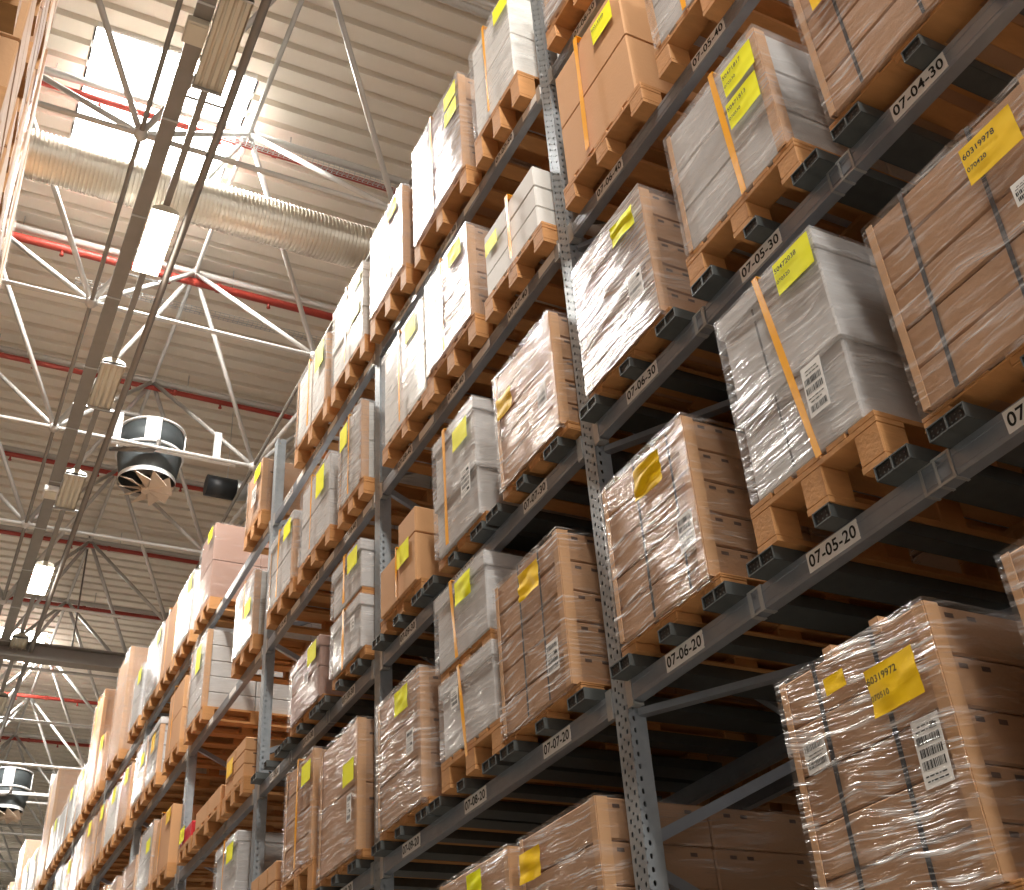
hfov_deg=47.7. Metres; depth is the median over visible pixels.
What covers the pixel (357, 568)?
load
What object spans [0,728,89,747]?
pipe
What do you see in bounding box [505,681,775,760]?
wooden pallet
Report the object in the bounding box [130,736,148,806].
load
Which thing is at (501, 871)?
load
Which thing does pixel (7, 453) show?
pipe
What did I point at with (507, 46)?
load
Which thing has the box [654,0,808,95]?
wooden pallet
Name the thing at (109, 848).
wooden pallet
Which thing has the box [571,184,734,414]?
load
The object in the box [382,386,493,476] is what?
wooden pallet
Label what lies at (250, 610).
load
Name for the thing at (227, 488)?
speaker
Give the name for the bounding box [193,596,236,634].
wooden pallet
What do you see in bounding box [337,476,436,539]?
wooden pallet
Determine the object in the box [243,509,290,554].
wooden pallet
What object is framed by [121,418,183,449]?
housing
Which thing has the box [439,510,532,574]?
wooden pallet
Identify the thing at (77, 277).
cable tray
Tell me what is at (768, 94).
load
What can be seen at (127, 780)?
load
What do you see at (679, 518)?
load
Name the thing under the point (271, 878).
stack
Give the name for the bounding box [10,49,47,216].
stack
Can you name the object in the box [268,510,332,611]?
load
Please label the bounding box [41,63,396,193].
pipe
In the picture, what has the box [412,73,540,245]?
load
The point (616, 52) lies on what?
stack
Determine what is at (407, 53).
ceiling
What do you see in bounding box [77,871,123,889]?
wooden pallet
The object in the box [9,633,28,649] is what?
light
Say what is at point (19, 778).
grille
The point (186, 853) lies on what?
wooden pallet
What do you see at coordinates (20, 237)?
pipe
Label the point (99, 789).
wooden pallet
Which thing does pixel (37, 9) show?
wooden pallet
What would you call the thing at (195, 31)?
junction box
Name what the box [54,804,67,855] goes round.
load
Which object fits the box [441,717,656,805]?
wooden pallet
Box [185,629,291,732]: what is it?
load
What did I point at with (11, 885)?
load
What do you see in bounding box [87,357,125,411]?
light
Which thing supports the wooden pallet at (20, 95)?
on the rack
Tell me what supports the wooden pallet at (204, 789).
on the rack at (974, 437)
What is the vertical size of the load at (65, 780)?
2.044 m
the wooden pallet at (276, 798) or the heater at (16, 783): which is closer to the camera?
the wooden pallet at (276, 798)
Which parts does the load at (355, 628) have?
lid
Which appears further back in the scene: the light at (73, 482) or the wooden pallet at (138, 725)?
the light at (73, 482)
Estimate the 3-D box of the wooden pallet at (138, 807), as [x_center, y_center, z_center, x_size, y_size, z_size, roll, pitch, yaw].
[-4.081,4.510,14.336,1.120,0.145,0.720,13,-37,-24]
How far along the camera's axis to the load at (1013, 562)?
3.03 m
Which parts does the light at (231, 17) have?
plate, plate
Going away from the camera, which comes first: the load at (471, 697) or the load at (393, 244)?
the load at (471, 697)
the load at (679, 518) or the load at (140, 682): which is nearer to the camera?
the load at (679, 518)
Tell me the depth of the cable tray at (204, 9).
13.48 m
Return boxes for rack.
[43,0,1023,889]
[726,770,798,809]
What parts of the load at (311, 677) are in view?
lid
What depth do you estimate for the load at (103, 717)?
18.61 m
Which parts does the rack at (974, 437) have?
post, post, post, post, post, location plate, location plate, location plate, location plate, location plate, location plate, location plate, location plate, location plate, location plate, post, location plate, location plate, location plate, location plate, location plate, location plate, location plate, location plate, location plate, location plate, location plate, location plate, location plate, post, location plate, location plate, location plate, location plate, location plate, location plate, location plate, location plate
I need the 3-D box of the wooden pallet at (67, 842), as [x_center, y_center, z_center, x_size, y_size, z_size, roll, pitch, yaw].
[-7.084,6.859,19.831,1.120,0.145,0.760,13,-37,-24]
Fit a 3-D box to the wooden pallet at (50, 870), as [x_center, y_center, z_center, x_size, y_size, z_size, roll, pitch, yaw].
[-7.858,7.767,21.096,1.120,0.145,0.880,13,-37,-24]
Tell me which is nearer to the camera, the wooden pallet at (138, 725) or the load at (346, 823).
the load at (346, 823)
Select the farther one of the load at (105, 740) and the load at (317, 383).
the load at (105, 740)
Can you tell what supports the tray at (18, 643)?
on the light at (19, 640)
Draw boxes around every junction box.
[42,484,58,499]
[181,15,209,47]
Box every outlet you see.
[0,786,28,813]
[117,441,181,496]
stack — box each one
[0,0,36,159]
[0,97,18,202]
[0,138,30,273]
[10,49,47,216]
[16,0,49,135]
[32,0,57,103]
[152,804,215,878]
[160,599,179,678]
[164,675,230,759]
[195,785,283,831]
[225,737,302,795]
[251,861,282,889]
[381,532,454,619]
[484,166,609,309]
[555,0,701,193]
[595,788,670,799]
[910,549,1012,594]
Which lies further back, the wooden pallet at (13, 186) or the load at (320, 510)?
the load at (320, 510)
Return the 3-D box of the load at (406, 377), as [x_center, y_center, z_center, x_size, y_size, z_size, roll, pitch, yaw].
[-0.266,-0.394,8.279,1.142,0.789,0.787,13,-37,-24]
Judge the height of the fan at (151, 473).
1.318 m
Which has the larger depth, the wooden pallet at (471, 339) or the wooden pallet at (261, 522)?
the wooden pallet at (261, 522)
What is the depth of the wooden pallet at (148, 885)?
12.50 m
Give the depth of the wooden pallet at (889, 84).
4.01 m
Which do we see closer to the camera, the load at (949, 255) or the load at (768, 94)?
the load at (949, 255)
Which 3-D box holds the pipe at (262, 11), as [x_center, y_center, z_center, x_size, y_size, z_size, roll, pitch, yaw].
[-7.785,2.101,19.161,0.600,0.262,55.000,13,-37,-24]
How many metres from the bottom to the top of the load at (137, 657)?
1.581 m
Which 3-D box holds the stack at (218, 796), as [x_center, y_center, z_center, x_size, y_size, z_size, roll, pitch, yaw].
[-2.332,3.479,10.949,1.096,0.172,0.912,13,-37,-24]
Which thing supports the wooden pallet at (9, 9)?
on the rack
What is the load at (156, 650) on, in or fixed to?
on the wooden pallet at (154, 699)
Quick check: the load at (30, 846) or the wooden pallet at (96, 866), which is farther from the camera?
the load at (30, 846)
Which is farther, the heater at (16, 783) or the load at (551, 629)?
the heater at (16, 783)
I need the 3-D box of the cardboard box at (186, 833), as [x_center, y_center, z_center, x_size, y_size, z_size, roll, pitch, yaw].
[-2.981,3.856,11.439,0.509,0.178,0.470,13,-37,-24]
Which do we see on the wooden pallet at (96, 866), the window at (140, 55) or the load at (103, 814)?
the load at (103, 814)
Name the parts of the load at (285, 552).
lid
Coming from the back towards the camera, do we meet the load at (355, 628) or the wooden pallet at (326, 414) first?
the wooden pallet at (326, 414)
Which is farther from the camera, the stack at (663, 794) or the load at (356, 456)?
the load at (356, 456)
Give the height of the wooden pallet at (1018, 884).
0.050 m
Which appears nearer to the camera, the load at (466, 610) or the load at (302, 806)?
the load at (466, 610)
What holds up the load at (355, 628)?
on the wooden pallet at (366, 652)
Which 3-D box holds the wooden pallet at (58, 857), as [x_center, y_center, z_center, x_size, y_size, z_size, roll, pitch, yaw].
[-7.451,7.290,20.431,1.120,0.145,0.810,13,-37,-24]
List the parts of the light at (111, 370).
plate, plate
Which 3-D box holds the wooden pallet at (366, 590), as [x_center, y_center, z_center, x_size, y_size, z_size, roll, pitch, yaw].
[-0.662,1.257,8.384,1.110,0.060,0.580,13,-37,-24]
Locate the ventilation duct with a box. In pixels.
[23,128,377,269]
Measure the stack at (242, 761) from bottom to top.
0.352 m
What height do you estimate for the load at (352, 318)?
0.809 m
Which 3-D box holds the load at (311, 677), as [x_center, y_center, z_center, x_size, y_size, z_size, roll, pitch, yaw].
[-1.074,1.905,8.926,1.142,0.511,0.728,13,-37,-24]
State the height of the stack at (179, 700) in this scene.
0.764 m
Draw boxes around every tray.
[0,0,217,669]
[9,638,27,649]
[74,277,321,343]
[207,125,410,192]
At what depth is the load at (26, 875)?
24.07 m
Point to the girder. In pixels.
(43, 653)
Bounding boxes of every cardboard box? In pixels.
[179,821,195,846]
[398,506,438,546]
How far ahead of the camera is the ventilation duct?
13.78 m
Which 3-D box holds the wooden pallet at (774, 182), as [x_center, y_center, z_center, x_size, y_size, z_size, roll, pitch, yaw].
[1.400,-0.798,4.818,1.120,0.153,0.730,13,-37,-24]
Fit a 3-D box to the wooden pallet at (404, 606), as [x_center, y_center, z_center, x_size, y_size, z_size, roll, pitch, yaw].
[-0.207,1.126,7.451,1.100,0.098,0.680,13,-37,-24]
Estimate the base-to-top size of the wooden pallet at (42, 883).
0.145 m
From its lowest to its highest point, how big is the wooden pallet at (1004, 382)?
0.050 m
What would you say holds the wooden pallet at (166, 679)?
on the rack at (974, 437)
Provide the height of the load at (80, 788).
0.844 m
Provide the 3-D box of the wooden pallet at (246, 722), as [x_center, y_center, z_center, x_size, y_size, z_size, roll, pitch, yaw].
[-2.821,3.031,12.278,1.120,0.145,0.780,13,-37,-24]
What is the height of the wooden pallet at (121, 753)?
0.145 m
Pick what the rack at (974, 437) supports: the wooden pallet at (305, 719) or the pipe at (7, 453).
the wooden pallet at (305, 719)
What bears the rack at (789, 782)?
on the floor
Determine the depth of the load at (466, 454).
6.69 m
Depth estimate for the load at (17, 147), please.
6.26 m
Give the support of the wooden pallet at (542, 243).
on the rack at (974, 437)
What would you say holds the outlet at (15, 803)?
attached to the heater at (16, 783)
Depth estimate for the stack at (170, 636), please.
14.37 m
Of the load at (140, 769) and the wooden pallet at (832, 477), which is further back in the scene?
the load at (140, 769)
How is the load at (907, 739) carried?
on the wooden pallet at (1018, 884)
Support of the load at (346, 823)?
on the wooden pallet at (364, 853)
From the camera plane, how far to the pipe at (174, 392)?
18.75 m
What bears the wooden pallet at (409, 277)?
on the rack at (974, 437)
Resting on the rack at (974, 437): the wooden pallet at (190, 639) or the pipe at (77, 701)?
the wooden pallet at (190, 639)
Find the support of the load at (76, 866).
on the wooden pallet
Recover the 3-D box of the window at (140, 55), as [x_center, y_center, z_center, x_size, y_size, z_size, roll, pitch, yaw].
[-4.495,-4.285,14.816,1.960,0.350,2.214,13,-37,-24]
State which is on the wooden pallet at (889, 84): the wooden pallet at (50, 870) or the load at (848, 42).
the load at (848, 42)
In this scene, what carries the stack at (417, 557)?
on the wooden pallet at (404, 606)
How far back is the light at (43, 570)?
19.11 m
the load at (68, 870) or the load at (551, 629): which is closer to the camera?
the load at (551, 629)
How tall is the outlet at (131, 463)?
0.450 m
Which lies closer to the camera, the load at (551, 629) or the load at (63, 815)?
the load at (551, 629)
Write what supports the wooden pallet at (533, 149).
on the rack at (974, 437)
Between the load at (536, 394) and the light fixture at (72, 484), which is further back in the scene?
the light fixture at (72, 484)
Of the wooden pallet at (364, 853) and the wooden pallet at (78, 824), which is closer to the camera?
the wooden pallet at (364, 853)
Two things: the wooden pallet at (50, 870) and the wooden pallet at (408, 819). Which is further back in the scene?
the wooden pallet at (50, 870)
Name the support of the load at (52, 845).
on the wooden pallet at (50, 870)
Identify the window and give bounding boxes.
[0,625,48,663]
[69,21,258,183]
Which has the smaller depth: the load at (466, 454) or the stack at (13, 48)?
the stack at (13, 48)
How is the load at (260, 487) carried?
on the wooden pallet at (261, 522)
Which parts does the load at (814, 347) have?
lid, lid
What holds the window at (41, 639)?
attached to the ceiling
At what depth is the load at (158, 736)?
13.71 m
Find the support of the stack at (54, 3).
on the wooden pallet at (36, 68)
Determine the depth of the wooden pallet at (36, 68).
6.76 m
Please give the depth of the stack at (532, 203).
6.71 m
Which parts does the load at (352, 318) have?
lid, lid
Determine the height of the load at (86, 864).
0.791 m
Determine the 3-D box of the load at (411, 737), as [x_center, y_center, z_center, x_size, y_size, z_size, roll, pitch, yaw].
[-0.164,1.882,6.919,1.146,0.801,0.700,13,-37,-24]
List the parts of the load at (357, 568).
lid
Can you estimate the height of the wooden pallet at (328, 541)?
0.145 m
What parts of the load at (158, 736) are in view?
lid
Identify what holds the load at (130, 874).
on the wooden pallet
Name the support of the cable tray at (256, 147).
attached to the frame
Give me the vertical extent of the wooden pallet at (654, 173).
0.145 m
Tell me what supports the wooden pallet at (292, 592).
on the rack at (974, 437)
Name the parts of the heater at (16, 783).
panel, mounting rail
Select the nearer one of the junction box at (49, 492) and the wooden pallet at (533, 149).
the wooden pallet at (533, 149)
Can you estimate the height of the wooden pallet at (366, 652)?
0.068 m
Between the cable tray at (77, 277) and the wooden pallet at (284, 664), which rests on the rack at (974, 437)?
the wooden pallet at (284, 664)
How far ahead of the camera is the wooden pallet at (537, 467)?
5.99 m
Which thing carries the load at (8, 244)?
on the wooden pallet
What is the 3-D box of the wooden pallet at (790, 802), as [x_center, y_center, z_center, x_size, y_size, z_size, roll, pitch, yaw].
[1.575,2.098,6.716,1.120,0.144,0.722,13,-37,-24]
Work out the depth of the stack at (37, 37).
5.68 m
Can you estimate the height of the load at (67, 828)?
0.844 m
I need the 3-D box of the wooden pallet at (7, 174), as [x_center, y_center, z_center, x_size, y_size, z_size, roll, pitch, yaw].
[-3.207,-1.248,5.849,1.140,0.144,0.714,13,-37,-24]
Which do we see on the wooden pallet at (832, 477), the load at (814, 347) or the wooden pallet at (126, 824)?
the load at (814, 347)
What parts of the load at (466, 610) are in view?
lid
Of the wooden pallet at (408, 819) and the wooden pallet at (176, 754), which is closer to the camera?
the wooden pallet at (408, 819)
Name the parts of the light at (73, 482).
plate, plate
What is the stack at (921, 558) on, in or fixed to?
on the wooden pallet
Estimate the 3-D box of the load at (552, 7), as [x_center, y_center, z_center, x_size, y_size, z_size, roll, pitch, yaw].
[0.828,-2.891,7.099,1.143,0.836,0.714,13,-37,-24]
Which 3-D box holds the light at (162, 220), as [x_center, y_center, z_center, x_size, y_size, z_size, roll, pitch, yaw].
[-3.990,-2.288,12.949,0.290,0.100,1.050,13,-37,-24]
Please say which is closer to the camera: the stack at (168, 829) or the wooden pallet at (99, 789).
the stack at (168, 829)
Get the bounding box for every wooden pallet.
[0,0,21,34]
[0,86,6,125]
[0,172,8,219]
[0,237,5,265]
[3,146,23,237]
[6,41,33,172]
[25,7,50,126]
[31,0,40,35]
[35,876,56,889]
[44,860,68,879]
[52,846,70,866]
[60,833,84,853]
[70,814,97,837]
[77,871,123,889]
[80,794,102,821]
[90,852,129,876]
[92,780,121,801]
[101,834,140,861]
[105,748,139,780]
[114,815,158,843]
[127,715,155,744]
[129,792,207,821]
[141,684,177,721]
[142,772,225,805]
[144,883,192,889]
[150,862,215,889]
[157,659,190,694]
[162,739,234,780]
[172,629,198,670]
[176,835,229,867]
[183,705,291,749]
[192,802,284,849]
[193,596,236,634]
[221,775,285,820]
[231,633,312,684]
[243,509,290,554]
[266,576,333,635]
[281,856,319,889]
[290,693,374,740]
[294,396,354,472]
[297,524,398,590]
[320,848,480,889]
[331,333,392,411]
[332,644,438,695]
[334,586,374,623]
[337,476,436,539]
[370,262,425,347]
[380,796,534,847]
[381,577,438,641]
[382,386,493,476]
[414,164,520,270]
[427,312,531,409]
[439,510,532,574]
[441,628,497,684]
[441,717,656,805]
[474,70,549,181]
[484,221,592,333]
[503,420,651,518]
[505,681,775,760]
[546,0,592,53]
[563,81,696,223]
[589,306,744,431]
[621,572,910,677]
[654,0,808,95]
[685,137,915,286]
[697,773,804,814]
[750,410,1023,592]
[758,754,799,787]
[829,0,1023,142]
[922,342,1023,433]
[987,878,1023,889]
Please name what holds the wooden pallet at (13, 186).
on the rack
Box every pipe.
[0,0,271,739]
[0,333,296,420]
[0,529,198,564]
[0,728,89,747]
[4,451,202,491]
[5,687,97,705]
[8,595,161,620]
[11,216,333,320]
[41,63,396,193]
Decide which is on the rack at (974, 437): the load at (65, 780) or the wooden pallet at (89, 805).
the wooden pallet at (89, 805)
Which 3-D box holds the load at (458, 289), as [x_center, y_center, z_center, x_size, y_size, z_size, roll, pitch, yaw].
[0.070,-0.835,7.750,1.149,0.789,0.704,13,-37,-24]
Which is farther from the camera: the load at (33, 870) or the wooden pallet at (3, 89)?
the load at (33, 870)
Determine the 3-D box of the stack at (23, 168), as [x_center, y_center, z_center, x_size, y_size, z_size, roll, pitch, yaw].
[-4.180,-1.790,8.325,1.108,1.031,0.690,13,-37,-24]
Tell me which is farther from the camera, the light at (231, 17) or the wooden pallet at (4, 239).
the light at (231, 17)
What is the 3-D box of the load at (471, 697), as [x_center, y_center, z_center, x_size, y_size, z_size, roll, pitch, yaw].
[0.259,1.467,6.185,1.143,0.509,0.679,13,-37,-24]
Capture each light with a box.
[0,692,8,715]
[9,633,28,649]
[27,561,53,594]
[54,468,86,511]
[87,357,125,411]
[132,204,178,276]
[191,0,254,96]
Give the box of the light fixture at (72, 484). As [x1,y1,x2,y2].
[56,474,84,508]
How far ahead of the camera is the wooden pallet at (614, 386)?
5.39 m
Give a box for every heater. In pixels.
[0,759,55,823]
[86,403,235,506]
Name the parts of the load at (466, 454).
lid, lid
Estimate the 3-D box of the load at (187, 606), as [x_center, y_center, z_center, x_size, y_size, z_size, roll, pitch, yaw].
[-3.414,2.108,14.022,1.145,0.801,0.801,13,-37,-24]
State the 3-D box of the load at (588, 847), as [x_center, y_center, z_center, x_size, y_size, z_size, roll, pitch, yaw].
[0.695,1.999,4.949,1.153,0.734,0.718,13,-37,-24]
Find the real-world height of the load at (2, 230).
0.858 m
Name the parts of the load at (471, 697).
lid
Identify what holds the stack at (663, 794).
on the wooden pallet
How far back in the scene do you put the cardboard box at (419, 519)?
7.32 m
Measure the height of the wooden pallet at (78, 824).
0.145 m
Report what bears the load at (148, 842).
on the wooden pallet at (148, 885)
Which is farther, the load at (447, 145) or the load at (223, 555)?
the load at (223, 555)
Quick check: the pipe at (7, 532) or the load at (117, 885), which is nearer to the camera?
the load at (117, 885)
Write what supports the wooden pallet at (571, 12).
on the rack at (974, 437)
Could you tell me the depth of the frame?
16.25 m
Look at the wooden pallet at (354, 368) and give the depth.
9.41 m
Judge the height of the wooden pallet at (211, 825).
0.145 m
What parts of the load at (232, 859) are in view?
lid, lid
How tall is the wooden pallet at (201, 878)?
0.145 m
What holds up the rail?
attached to the pipe at (262, 11)
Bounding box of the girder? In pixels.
[0,536,127,672]
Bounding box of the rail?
[0,91,207,691]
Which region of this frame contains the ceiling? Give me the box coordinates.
[0,0,529,888]
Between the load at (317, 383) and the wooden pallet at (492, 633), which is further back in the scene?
the load at (317, 383)
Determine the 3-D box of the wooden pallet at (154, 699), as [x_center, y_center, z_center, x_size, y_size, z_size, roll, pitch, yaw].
[-4.129,3.390,15.001,1.120,0.145,0.920,13,-37,-24]
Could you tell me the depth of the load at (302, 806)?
8.11 m
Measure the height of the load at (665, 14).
0.889 m
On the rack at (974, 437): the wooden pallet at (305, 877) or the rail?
the wooden pallet at (305, 877)
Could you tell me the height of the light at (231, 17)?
0.105 m
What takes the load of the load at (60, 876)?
on the wooden pallet
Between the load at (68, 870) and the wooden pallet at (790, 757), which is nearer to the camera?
the wooden pallet at (790, 757)
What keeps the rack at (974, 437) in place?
on the floor
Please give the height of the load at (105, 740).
0.784 m
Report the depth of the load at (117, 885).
14.23 m
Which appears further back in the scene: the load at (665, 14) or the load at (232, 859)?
the load at (232, 859)
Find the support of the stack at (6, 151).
on the wooden pallet
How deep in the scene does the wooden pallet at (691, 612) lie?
4.66 m
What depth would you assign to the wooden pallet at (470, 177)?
8.01 m
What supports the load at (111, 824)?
on the wooden pallet at (109, 848)
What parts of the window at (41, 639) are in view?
pane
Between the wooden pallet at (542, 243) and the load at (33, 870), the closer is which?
the wooden pallet at (542, 243)
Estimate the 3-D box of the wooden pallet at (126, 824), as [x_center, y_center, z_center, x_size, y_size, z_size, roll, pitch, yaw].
[-4.530,5.037,15.071,1.120,0.145,0.723,13,-37,-24]
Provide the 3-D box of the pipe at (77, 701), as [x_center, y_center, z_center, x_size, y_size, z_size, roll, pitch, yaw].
[-13.343,5.756,27.983,17.000,0.520,0.112,13,-37,-24]
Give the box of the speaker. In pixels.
[203,415,248,500]
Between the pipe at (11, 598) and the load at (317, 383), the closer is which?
the load at (317, 383)
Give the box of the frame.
[0,0,496,889]
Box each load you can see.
[0,69,35,229]
[0,196,10,251]
[0,212,15,284]
[6,882,14,889]
[14,840,41,889]
[21,859,32,889]
[27,848,39,889]
[34,768,81,889]
[45,816,60,869]
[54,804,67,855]
[55,865,67,889]
[62,785,85,842]
[63,856,73,889]
[69,836,84,889]
[71,765,86,826]
[79,817,123,881]
[80,688,115,810]
[91,800,109,863]
[94,732,124,788]
[103,783,121,847]
[106,646,149,768]
[108,876,122,889]
[116,763,163,828]
[122,855,138,889]
[128,663,168,730]
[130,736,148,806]
[135,820,159,889]
[142,623,170,705]
[143,716,226,789]
[173,570,233,654]
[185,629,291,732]
[196,523,268,617]
[215,830,283,889]
[231,569,320,661]
[244,457,316,534]
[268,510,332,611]
[281,748,327,880]
[290,634,377,727]
[294,332,374,451]
[298,453,397,564]
[317,717,374,879]
[329,593,438,678]
[331,538,398,619]
[332,261,401,383]
[337,399,436,509]
[370,183,417,318]
[376,666,594,831]
[381,299,494,450]
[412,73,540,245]
[424,221,540,376]
[433,396,591,558]
[435,550,528,673]
[440,639,502,759]
[440,845,521,889]
[472,0,559,136]
[492,311,633,489]
[492,527,763,735]
[519,795,819,889]
[543,0,578,28]
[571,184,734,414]
[601,412,913,644]
[648,0,794,58]
[666,27,923,256]
[716,228,1009,527]
[779,600,1023,889]
[792,0,1023,141]
[866,74,1023,413]
[1000,545,1023,643]
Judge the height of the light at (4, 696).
0.105 m

